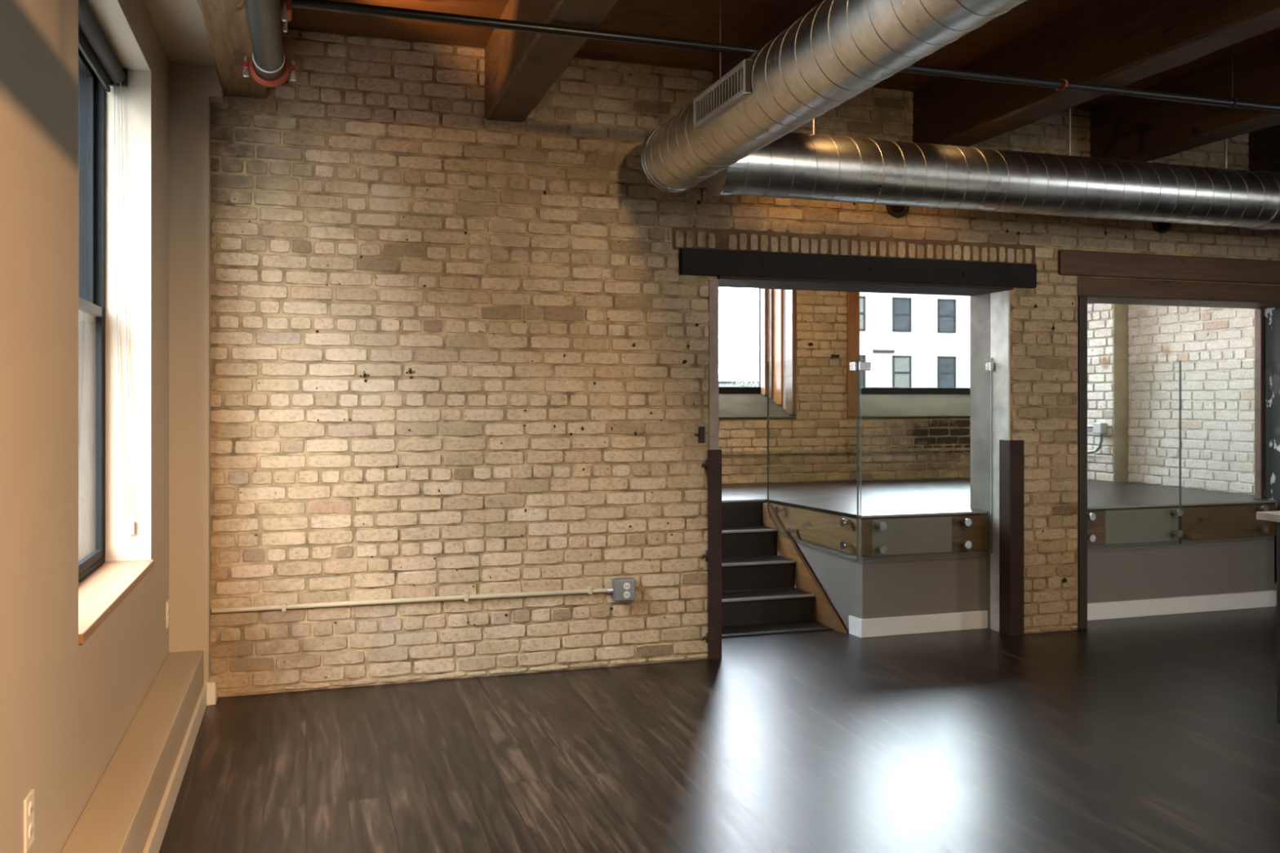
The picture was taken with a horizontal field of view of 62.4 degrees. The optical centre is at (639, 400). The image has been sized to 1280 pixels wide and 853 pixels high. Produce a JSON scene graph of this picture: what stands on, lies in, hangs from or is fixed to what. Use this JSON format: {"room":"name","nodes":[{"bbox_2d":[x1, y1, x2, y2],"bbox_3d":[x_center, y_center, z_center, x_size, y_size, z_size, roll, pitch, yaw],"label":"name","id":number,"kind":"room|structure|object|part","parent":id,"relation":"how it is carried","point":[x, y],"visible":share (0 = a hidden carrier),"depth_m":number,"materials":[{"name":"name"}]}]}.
{"room":"empty loft apartment","nodes":[
{"label":"empty loft apartment","id":0,"kind":"room"},
{"bbox_2d":[0,0,223,852],"bbox_3d":[-0.907,-0.142,0.770,0.535,3.224,9.215,0,0,-18],"label":"wall","id":1,"kind":"structure","parent":0,"point":[67,706],"depth_m":3.02,"materials":[{"name":"paint"}]},
{"bbox_2d":[23,788,34,852],"bbox_3d":[-1.343,0.923,2.324,0.010,0.116,0.072,0,0,-18],"label":"wall outlet","id":2,"kind":"object","parent":1,"relation":"attached to","point":[28,802],"visible":1,"depth_m":2.31,"materials":[{"name":"beige plastic"}]},
{"bbox_2d":[28,800,34,817],"bbox_3d":[-1.340,0.899,2.324,0.003,0.034,0.034,0,0,-18],"label":"socket","id":3,"kind":"object","parent":2,"relation":"attached to","point":[31,803],"depth_m":2.32,"materials":[{"name":"beige plastic"}]},
{"bbox_2d":[28,822,34,839],"bbox_3d":[-1.340,0.947,2.324,0.003,0.034,0.034,0,0,-18],"label":"socket","id":4,"kind":"object","parent":2,"relation":"attached to","point":[31,825],"depth_m":2.32,"materials":[{"name":"beige plastic"}]},
{"bbox_2d":[78,47,154,644],"bbox_3d":[-1.837,-0.323,3.470,0.267,1.955,1.395,0,0,-18],"label":"window","id":5,"kind":"structure","parent":1,"relation":"in","point":[103,586],"depth_m":4.08,"materials":[{"name":"brown metal"}]},
{"bbox_3d":[-1.921,-0.790,3.444,0.027,0.980,1.355,0,0,-18],"label":"sash","id":6,"kind":"part","parent":5,"relation":"part of","materials":[{"name":"brown metal"}]},
{"bbox_3d":[-1.892,0.123,3.453,0.026,0.967,1.355,0,0,-18],"label":"sash","id":7,"kind":"part","parent":5,"relation":"part of","materials":[{"name":"brown metal"}]},
{"bbox_3d":[-1.921,-0.323,3.444,0.092,1.955,1.395,0,0,-18],"label":"frame","id":8,"kind":"part","parent":5,"relation":"part of","materials":[{"name":"brown metal"}]},
{"bbox_2d":[78,0,135,535],"bbox_3d":[-1.824,-0.387,3.487,0.097,1.823,1.369,0,0,-18],"label":"roller blind","id":9,"kind":"object","parent":5,"relation":"attached to","point":[93,44],"visible":0.97,"depth_m":4.02,"materials":[{"name":"grey fabric"}]},
{"bbox_3d":[-2.013,-0.371,4.124,0.076,1.758,0.016,0,0,-27],"label":"bead chain","id":10,"kind":"part","parent":9,"relation":"part of","materials":[{"name":"white plastic"}]},
{"bbox_3d":[-1.793,0.641,3.484,0.175,0.028,1.395,0,0,-18],"label":"sill","id":11,"kind":"part","parent":5,"relation":"part of","materials":[{"name":"brown wood"}]},
{"bbox_2d":[60,650,204,852],"bbox_3d":[-0.720,1.246,0.575,0.144,0.248,8.730,0,0,-18],"label":"wall ledge","id":12,"kind":"object","parent":1,"relation":"attached to","point":[118,816],"visible":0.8,"depth_m":3.29,"materials":[{"name":"paint"}]},
{"bbox_2d":[165,599,169,628],"bbox_3d":[-2.076,0.936,4.645,0.010,0.116,0.072,0,0,-18],"label":"wall outlet","id":13,"kind":"object","parent":1,"relation":"attached to","point":[167,606],"visible":1,"depth_m":4.62,"materials":[{"name":"beige plastic"}]},
{"bbox_2d":[142,675,217,852],"bbox_3d":[-0.643,1.319,0.655,0.051,0.102,8.836,0,0,-18],"label":"baseboard","id":14,"kind":"structure","parent":1,"relation":"attached to","point":[208,695],"depth_m":3.73,"materials":[{"name":"paint"}]},
{"bbox_2d":[144,0,214,66],"bbox_3d":[-0.703,-1.547,0.638,0.213,0.066,8.840,0,0,-18],"label":"ceiling","id":15,"kind":"structure","parent":0,"point":[179,24],"depth_m":4.31,"materials":[{"name":"paint"}]},
{"bbox_2d":[158,604,1279,852],"bbox_3d":[3.778,1.430,2.399,10.550,0.120,9.500,0,0,-18],"label":"floor","id":16,"kind":"structure","parent":0,"point":[1152,734],"depth_m":4.12,"materials":[{"name":"laminate"}]},
{"bbox_2d":[721,498,848,638],"bbox_3d":[0.177,1.017,6.482,1.843,0.706,1.125,0,0,-18],"label":"staircase","id":17,"kind":"structure","parent":16,"relation":"on","point":[754,611],"depth_m":6.63,"materials":[{"name":"brown wood"}]},
{"bbox_3d":[0.256,1.364,6.162,1.800,0.012,0.253,0,0,-18],"label":"board","id":18,"kind":"part","parent":17,"relation":"part of","materials":[{"name":"brown wood"}]},
{"bbox_2d":[721,478,1276,637],"bbox_3d":[1.485,1.017,7.418,5.498,0.706,2.387,0,0,-18],"label":"raised platform","id":19,"kind":"object","parent":16,"relation":"on","point":[870,597],"visible":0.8,"depth_m":6.68,"materials":[{"name":"laminate"}]},
{"bbox_2d":[767,355,871,560],"bbox_3d":[1.061,0.330,6.528,0.107,1.175,1.085,0,0,-26],"label":"panel","id":20,"kind":"object","parent":19,"relation":"attached to","point":[857,366],"visible":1,"depth_m":6.16,"materials":[{"name":"glass"}]},
{"bbox_3d":[1.259,1.317,6.174,0.016,0.106,0.116,0,0,-22],"label":"skirting","id":21,"kind":"part","parent":19,"relation":"part of","materials":[{"name":"white paint"}]},
{"bbox_3d":[1.600,0.794,6.215,0.535,0.212,0.015,0,0,-18],"label":"fascia panel","id":22,"kind":"part","parent":19,"relation":"part of","materials":[{"name":"grey paint"}]},
{"bbox_3d":[1.685,1.317,6.240,0.857,0.106,0.017,0,0,-18],"label":"skirting","id":23,"kind":"part","parent":19,"relation":"part of","materials":[{"name":"white paint"}]},
{"bbox_3d":[1.687,0.670,6.234,0.857,0.012,0.006,0,0,-18],"label":"edge trim","id":24,"kind":"part","parent":19,"relation":"part of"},
{"bbox_2d":[860,355,994,560],"bbox_3d":[1.686,0.329,6.198,0.886,1.173,0.063,0,0,-18],"label":"panel","id":25,"kind":"object","parent":19,"relation":"attached to","point":[988,366],"visible":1,"depth_m":6.25,"materials":[{"name":"glass"}]},
{"bbox_2d":[1087,359,1182,549],"bbox_3d":[3.046,0.329,6.628,0.843,1.173,0.063,0,0,-18],"label":"panel","id":26,"kind":"object","parent":19,"relation":"attached to","point":[1179,533],"visible":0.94,"depth_m":6.75,"materials":[{"name":"glass"}]},
{"bbox_3d":[3.190,0.794,6.717,0.570,0.212,0.015,0,0,-18],"label":"fascia panel","id":27,"kind":"part","parent":19,"relation":"part of","materials":[{"name":"grey paint"}]},
{"bbox_3d":[3.434,1.317,6.793,1.690,0.106,0.017,0,0,-18],"label":"skirting","id":28,"kind":"part","parent":19,"relation":"part of","materials":[{"name":"white paint"}]},
{"bbox_3d":[3.436,0.670,6.786,1.690,0.012,0.006,0,0,-18],"label":"edge trim","id":29,"kind":"part","parent":19,"relation":"part of","materials":[{"name":"metal"}]},
{"bbox_2d":[1180,360,1276,544],"bbox_3d":[3.854,0.329,6.883,0.842,1.173,0.063,0,0,-18],"label":"panel","id":30,"kind":"object","parent":19,"relation":"attached to","point":[1264,528],"visible":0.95,"depth_m":6.83,"materials":[{"name":"glass"}]},
{"bbox_2d":[1256,511,1279,724],"bbox_3d":[3.305,0.909,3.414,1.040,0.922,2.120,0,0,-18],"label":"kitchen island","id":31,"kind":"object","parent":16,"relation":"on","point":[1271,516],"visible":1,"depth_m":4.22,"materials":[{"name":"white stone"}]},
{"bbox_2d":[1256,511,1279,522],"bbox_3d":[3.305,0.464,3.414,1.040,0.032,2.120,0,0,-18],"label":"island countertop","id":32,"kind":"structure","parent":31,"relation":"on","point":[1271,516],"depth_m":4.22,"materials":[{"name":"white stone"}]},
{"bbox_2d":[210,27,1279,697],"bbox_3d":[2.658,-0.192,6.525,10.200,3.124,0.387,0,0,-18],"label":"wall","id":33,"kind":"structure","parent":0,"point":[455,351],"depth_m":5.25,"materials":[{"name":"beige brick"}]},
{"bbox_2d":[211,586,607,613],"bbox_3d":[-1.056,0.968,5.143,1.915,0.035,0.036,0,0,-18],"label":"conduit","id":34,"kind":"object","parent":33,"relation":"attached to","point":[589,590],"visible":1,"depth_m":5.10,"materials":[{"name":"metal"}]},
{"bbox_2d":[606,577,635,601],"bbox_3d":[-0.097,0.969,5.424,0.142,0.112,0.066,0,0,-18],"label":"outlet box","id":35,"kind":"object","parent":33,"relation":"attached to","point":[622,588],"visible":1,"depth_m":5.40,"materials":[{"name":"grey metal"}]},
{"bbox_3d":[-0.075,0.969,5.404,0.104,0.104,0.005,0,0,-18],"label":"plate","id":36,"kind":"part","parent":35,"relation":"part of","materials":[{"name":"grey metal"}]},
{"bbox_2d":[623,582,630,589],"bbox_3d":[-0.067,0.947,5.402,0.035,0.035,0.004,0,0,-18],"label":"socket","id":37,"kind":"object","parent":35,"relation":"attached to","point":[626,585],"depth_m":5.40,"materials":[{"name":"beige plastic"}]},
{"bbox_2d":[623,591,630,598],"bbox_3d":[-0.067,0.991,5.402,0.035,0.035,0.004,0,0,-18],"label":"socket","id":38,"kind":"object","parent":35,"relation":"attached to","point":[626,593],"depth_m":5.40,"materials":[{"name":"beige plastic"}]},
{"bbox_2d":[694,426,705,443],"bbox_3d":[0.316,0.178,5.584,0.057,0.087,0.016,0,0,-18],"label":"lock keeper","id":39,"kind":"object","parent":33,"relation":"attached to","point":[701,434],"visible":1,"depth_m":5.58,"materials":[{"name":"metal"}]},
{"bbox_3d":[0.326,0.178,5.590,0.034,0.087,0.012,0,0,-18],"label":"plate","id":40,"kind":"part","parent":39,"relation":"part of","materials":[{"name":"metal"}]},
{"bbox_2d":[708,279,718,449],"bbox_3d":[0.337,0.361,5.795,0.054,2.017,0.377,0,0,-18],"label":"trim","id":41,"kind":"structure","parent":33,"relation":"attached to","point":[713,283],"depth_m":5.62,"materials":[{"name":"grey metal"}]},
{"bbox_2d":[707,448,721,659],"bbox_3d":[0.384,0.814,5.643,0.076,1.112,0.106,0,0,-18],"label":"guard","id":42,"kind":"object","parent":33,"relation":"attached to","point":[714,456],"visible":0.91,"depth_m":5.59,"materials":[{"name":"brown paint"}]},
{"bbox_2d":[701,550,708,561],"bbox_3d":[0.350,0.820,5.588,0.051,0.058,0.022,0,0,-37],"label":"hinge pintle","id":43,"kind":"object","parent":42,"relation":"attached to","point":[706,555],"visible":1,"depth_m":5.58,"materials":[{"name":"metal"}]},
{"bbox_2d":[701,632,708,642],"bbox_3d":[0.350,1.253,5.588,0.051,0.048,0.022,0,0,-37],"label":"hinge pintle","id":44,"kind":"object","parent":42,"relation":"attached to","point":[706,637],"visible":1,"depth_m":5.58,"materials":[{"name":"metal"}]},
{"bbox_2d":[702,460,708,469],"bbox_3d":[0.350,0.338,5.588,0.051,0.048,0.022,0,0,-37],"label":"hinge pintle","id":45,"kind":"object","parent":42,"relation":"attached to","point":[706,464],"visible":1,"depth_m":5.58,"materials":[{"name":"metal"}]},
{"bbox_2d":[680,248,1036,296],"bbox_3d":[1.216,-0.725,6.052,2.214,0.154,0.401,0,0,-18],"label":"lintel","id":46,"kind":"object","parent":33,"relation":"attached to","point":[732,268],"visible":0.98,"depth_m":5.89,"materials":[{"name":"black metal"}]},
{"bbox_2d":[885,204,909,217],"bbox_3d":[1.446,-1.105,5.945,0.148,0.148,0.034,0,0,-18],"label":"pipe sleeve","id":47,"kind":"object","parent":33,"relation":"attached to","point":[897,211],"visible":0.49,"depth_m":5.94,"materials":[{"name":"metal"}]},
{"bbox_2d":[970,290,1009,631],"bbox_3d":[2.107,0.361,6.358,0.016,2.017,0.369,0,0,-18],"label":"column","id":48,"kind":"structure","parent":33,"relation":"attached to","point":[990,312],"depth_m":6.35,"materials":[{"name":"silver metal"}]},
{"bbox_2d":[999,440,1023,635],"bbox_3d":[2.188,0.800,6.213,0.097,1.140,0.106,0,0,-18],"label":"guard","id":49,"kind":"object","parent":33,"relation":"attached to","point":[1011,451],"visible":1,"depth_m":6.17,"materials":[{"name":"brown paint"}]},
{"bbox_2d":[1077,296,1087,629],"bbox_3d":[2.600,0.372,6.505,0.059,1.996,0.380,0,0,-18],"label":"door frame","id":50,"kind":"structure","parent":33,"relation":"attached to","point":[1082,300],"depth_m":6.32,"materials":[{"name":"brown wood"}]},
{"bbox_2d":[1151,222,1172,233],"bbox_3d":[3.211,-1.105,6.502,0.148,0.148,0.034,0,0,-18],"label":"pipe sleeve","id":51,"kind":"object","parent":33,"relation":"attached to","point":[1160,227],"visible":0.52,"depth_m":6.49,"materials":[{"name":"metal"}]},
{"bbox_2d":[1057,249,1279,309],"bbox_3d":[3.549,-0.763,6.800,2.336,0.270,0.400,0,0,-18],"label":"lintel","id":52,"kind":"object","parent":33,"relation":"attached to","point":[1102,290],"visible":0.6,"depth_m":6.54,"materials":[{"name":"brown wood"}]},
{"bbox_2d":[1254,308,1264,499],"bbox_3d":[4.218,0.372,7.192,0.029,1.996,0.054,0,0,-18],"label":"post","id":53,"kind":"object","parent":33,"relation":"attached to","point":[1260,313],"visible":0.56,"depth_m":7.17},
{"bbox_2d":[1263,306,1279,604],"bbox_3d":[4.291,0.371,7.026,0.008,1.997,0.315,0,0,-18],"label":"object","id":54,"kind":"structure","parent":33,"relation":"attached to","point":[1272,315],"depth_m":7.11,"materials":[{"name":"black paint"}]},
{"bbox_2d":[281,0,1279,109],"bbox_3d":[3.371,-1.829,3.687,10.550,0.150,12.200,0,0,-18],"label":"ceiling","id":55,"kind":"structure","parent":0,"point":[741,20],"depth_m":4.99,"materials":[{"name":"brown wood"}]},
{"bbox_2d":[196,0,268,98],"bbox_3d":[-0.506,-1.583,0.706,0.208,0.344,8.832,0,0,-18],"label":"ceiling beam","id":56,"kind":"structure","parent":55,"relation":"attached to","point":[225,21],"depth_m":4.17,"materials":[{"name":"brown wood"}]},
{"bbox_2d":[242,0,296,88],"bbox_3d":[-0.305,-1.328,0.506,0.202,0.174,8.150,0,0,-18],"label":"pipe","id":57,"kind":"object","parent":56,"relation":"hanging from","point":[268,64],"visible":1,"depth_m":3.77,"materials":[{"name":"grey metal"}]},
{"bbox_2d":[484,0,618,122],"bbox_3d":[0.652,-1.573,1.072,0.208,0.364,8.832,0,0,-18],"label":"ceiling beam","id":58,"kind":"structure","parent":55,"relation":"attached to","point":[521,68],"depth_m":4.44,"materials":[{"name":"brown wood"}]},
{"bbox_2d":[719,0,720,79],"bbox_3d":[0.347,-1.545,4.567,0.007,0.418,0.007,0,0,-40],"label":"rod","id":59,"kind":"object","parent":55,"relation":"hanging from","point":[719,0],"visible":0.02,"depth_m":4.57,"materials":[{"name":"grey metal"}]},
{"bbox_2d":[640,0,1026,193],"bbox_3d":[1.412,-1.180,1.161,0.357,0.336,8.364,0,0,-18],"label":"spiral duct","id":60,"kind":"object","parent":59,"relation":"hanging from","point":[838,51],"visible":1,"depth_m":3.56,"materials":[{"name":"metal"}]},
{"bbox_2d":[693,59,754,129],"bbox_3d":[0.340,-1.186,4.122,0.082,0.124,0.544,0,0,-18],"label":"air register","id":61,"kind":"object","parent":60,"relation":"attached to","point":[734,91],"depth_m":4.07,"materials":[{"name":"silver metal"}]},
{"bbox_2d":[712,0,823,84],"bbox_3d":[1.811,-1.573,1.438,0.208,0.364,8.832,0,0,-18],"label":"ceiling beam","id":62,"kind":"structure","parent":55,"relation":"attached to","point":[802,7],"depth_m":4.89,"materials":[{"name":"brown wood"}]},
{"bbox_2d":[291,0,1279,112],"bbox_3d":[3.353,-1.550,5.065,9.553,0.408,0.068,0,0,-18],"label":"pipe","id":63,"kind":"object","parent":55,"relation":"hanging from","point":[1061,84],"visible":0.96,"depth_m":4.05,"materials":[{"name":"metal"}]},
{"bbox_2d":[812,118,814,133],"bbox_3d":[0.843,-1.514,5.132,0.009,0.479,0.009,0,0,5],"label":"rod","id":64,"kind":"object","parent":55,"relation":"hanging from","point":[813,120],"visible":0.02,"depth_m":5.13,"materials":[{"name":"metal"}]},
{"bbox_2d":[704,132,1279,230],"bbox_3d":[4.034,-1.135,6.140,7.708,0.332,0.332,0,0,-18],"label":"spiral duct","id":65,"kind":"object","parent":64,"relation":"hanging from","point":[793,166],"visible":0.96,"depth_m":5.31,"materials":[{"name":"metal"}]},
{"bbox_2d":[1068,107,1071,155],"bbox_3d":[2.273,-1.514,5.584,0.009,0.479,0.009,0,0,5],"label":"rod","id":66,"kind":"object","parent":55,"relation":"hanging from","point":[1069,109],"visible":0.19,"depth_m":5.58,"materials":[{"name":"metal"}]},
{"bbox_2d":[912,0,1279,146],"bbox_3d":[2.969,-1.573,1.804,0.208,0.364,8.832,0,0,-18],"label":"ceiling beam","id":67,"kind":"structure","parent":55,"relation":"attached to","point":[1120,43],"depth_m":4.69,"materials":[{"name":"brown wood"}]},
{"bbox_2d":[1088,38,1279,162],"bbox_3d":[4.128,-1.573,2.170,0.208,0.364,8.832,0,0,-18],"label":"ceiling beam","id":68,"kind":"structure","parent":55,"relation":"attached to","point":[1128,128],"depth_m":5.64,"materials":[{"name":"brown wood"}]},
{"bbox_2d":[1225,138,1226,168],"bbox_3d":[3.275,-1.514,5.901,0.009,0.479,0.009,0,0,5],"label":"rod","id":69,"kind":"object","parent":55,"relation":"hanging from","point":[1225,139],"visible":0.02,"depth_m":5.90,"materials":[{"name":"metal"}]},
{"bbox_2d":[1247,124,1279,172],"bbox_3d":[5.291,-1.573,2.538,0.208,0.364,8.832,0,0,-18],"label":"ceiling beam","id":70,"kind":"structure","parent":55,"relation":"attached to","point":[1264,144],"depth_m":6.60,"materials":[{"name":"brown wood"}]},
{"bbox_2d":[718,289,970,484],"bbox_3d":[1.034,-0.495,8.843,5.700,2.518,0.658,0,0,-18],"label":"wall","id":71,"kind":"structure","parent":0,"point":[904,437],"depth_m":8.71,"materials":[{"name":"beige brick"}]},
{"bbox_2d":[718,288,795,414],"bbox_3d":[0.368,-0.685,8.629,1.700,1.590,0.625,0,0,-18],"label":"window","id":72,"kind":"structure","parent":71,"relation":"in","point":[776,307],"depth_m":8.85,"materials":[{"name":"brown wood"}]},
{"bbox_3d":[0.284,-0.770,8.894,1.700,1.420,0.070,0,0,-18],"label":"frame","id":73,"kind":"part","parent":72,"relation":"part of","materials":[{"name":"brown metal"}]},
{"bbox_2d":[846,291,970,416],"bbox_3d":[2.545,-0.675,9.314,1.935,1.610,0.630,0,0,-18],"label":"window","id":74,"kind":"structure","parent":71,"relation":"in","point":[852,298],"depth_m":8.74,"materials":[{"name":"brown wood"}]},
{"bbox_3d":[2.512,-0.770,9.598,1.827,1.420,0.070,0,0,-18],"label":"frame","id":75,"kind":"part","parent":74,"relation":"part of","materials":[{"name":"brown metal"}]},
{"bbox_2d":[1087,302,1257,494],"bbox_3d":[4.201,-0.495,8.372,0.544,2.518,2.205,0,0,-18],"label":"wall","id":76,"kind":"structure","parent":0,"point":[1135,393],"depth_m":8.18,"materials":[{"name":"brick"}]},
{"bbox_2d":[1087,422,1106,453],"bbox_3d":[3.698,0.308,8.952,0.066,0.256,0.655,0,0,-18],"label":"junction box","id":77,"kind":"object","parent":76,"relation":"attached to","point":[1098,428],"visible":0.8,"depth_m":8.66,"materials":[{"name":"grey metal"}]},
{"label":"outside","id":78,"kind":"structure","parent":0,"visible":0},
{"bbox_3d":[11.529,8.470,129.488,400.000,0.200,360.000,0,0,-18],"label":"ground","id":79,"kind":"structure","parent":78,"visible":0},
{"bbox_2d":[718,381,758,386],"bbox_3d":[10.567,2.670,165.731,60.000,11.400,10.300,0,0,-18],"label":"building","id":80,"kind":"structure","parent":79,"relation":"on","point":[721,384],"depth_m":161.57,"materials":[{"name":"white"}]},
{"bbox_2d":[727,375,758,386],"bbox_3d":[11.091,2.826,108.409,4.660,11.097,4.323,0,0,-18],"label":"tree","id":81,"kind":"object","parent":79,"relation":"on","point":[755,384],"visible":0.2,"depth_m":108.08,"materials":[{"name":"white plant"}]},
{"bbox_2d":[859,292,970,387],"bbox_3d":[26.277,-1.830,64.879,35.200,20.400,4.500,0,0,-18],"label":"brick building","id":82,"kind":"structure","parent":79,"relation":"on","point":[914,331],"depth_m":59.39,"materials":[{"name":"white paint"}]},
{"bbox_3d":[11.896,-4.830,58.281,1.000,1.740,0.040,0,0,-18],"label":"pane","id":83,"kind":"part","parent":82,"relation":"part of","materials":[{"name":"grey glass"}]},
{"bbox_3d":[11.896,-1.580,58.281,1.000,1.740,0.040,0,0,-18],"label":"pane","id":84,"kind":"part","parent":82,"relation":"part of","materials":[{"name":"grey glass"}]},
{"bbox_3d":[14.662,-4.830,59.154,1.000,1.740,0.040,0,0,-18],"label":"pane","id":85,"kind":"part","parent":82,"relation":"part of","materials":[{"name":"glass"}]},
{"bbox_3d":[14.662,-1.580,59.154,1.000,1.740,0.040,0,0,-18],"label":"pane","id":86,"kind":"part","parent":82,"relation":"part of","materials":[{"name":"grey glass"}]},
{"bbox_3d":[17.427,-4.830,60.028,1.000,1.740,0.040,0,0,-18],"label":"pane","id":87,"kind":"part","parent":82,"relation":"part of","materials":[{"name":"glass"}]},
{"bbox_3d":[17.427,-1.580,60.028,1.000,1.740,0.040,0,0,-18],"label":"pane","id":88,"kind":"part","parent":82,"relation":"part of","materials":[{"name":"glass"}]}
]}

